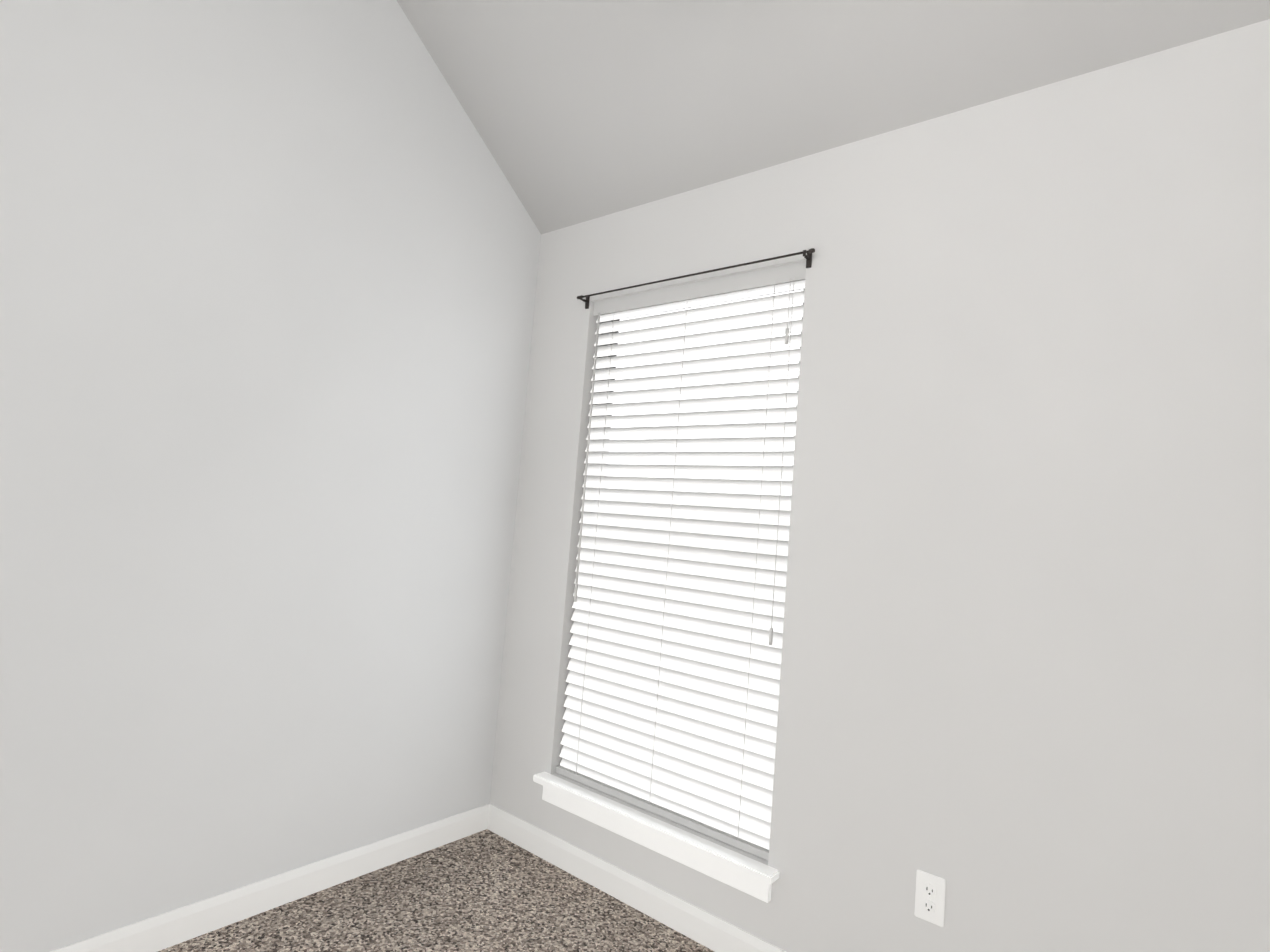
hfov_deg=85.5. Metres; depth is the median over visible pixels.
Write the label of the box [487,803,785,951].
baseboard
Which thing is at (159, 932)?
baseboard
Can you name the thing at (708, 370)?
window
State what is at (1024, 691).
wall
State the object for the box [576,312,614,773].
blind cord
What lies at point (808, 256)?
curtain rod
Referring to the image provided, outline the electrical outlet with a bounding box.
[914,869,945,926]
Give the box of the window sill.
[533,772,779,902]
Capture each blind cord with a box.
[574,312,599,601]
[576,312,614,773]
[649,297,687,804]
[737,284,774,840]
[768,278,793,644]
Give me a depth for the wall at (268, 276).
2.02 m
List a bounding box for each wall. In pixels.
[0,0,540,951]
[490,19,1269,951]
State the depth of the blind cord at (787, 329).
2.12 m
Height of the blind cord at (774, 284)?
1.745 m
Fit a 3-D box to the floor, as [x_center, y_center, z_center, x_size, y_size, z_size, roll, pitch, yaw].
[-0.341,1.319,0.340,3.732,0.100,3.723,1,-5,39]
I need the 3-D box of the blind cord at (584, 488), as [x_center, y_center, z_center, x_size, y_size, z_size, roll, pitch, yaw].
[-0.183,-0.080,2.642,0.011,1.120,0.011,3,-4,24]
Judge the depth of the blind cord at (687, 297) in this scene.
2.36 m
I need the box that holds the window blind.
[556,261,805,859]
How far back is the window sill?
2.20 m
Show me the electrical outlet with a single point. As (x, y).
(930, 898)
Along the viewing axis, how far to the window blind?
2.34 m
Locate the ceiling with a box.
[397,0,1269,233]
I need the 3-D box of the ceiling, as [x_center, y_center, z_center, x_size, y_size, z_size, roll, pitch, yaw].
[0.718,-1.370,1.557,3.732,0.875,1.061,1,-5,39]
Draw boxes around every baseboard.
[50,804,489,951]
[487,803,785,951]
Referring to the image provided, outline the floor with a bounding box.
[158,829,714,951]
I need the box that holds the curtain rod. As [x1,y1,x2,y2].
[577,248,814,308]

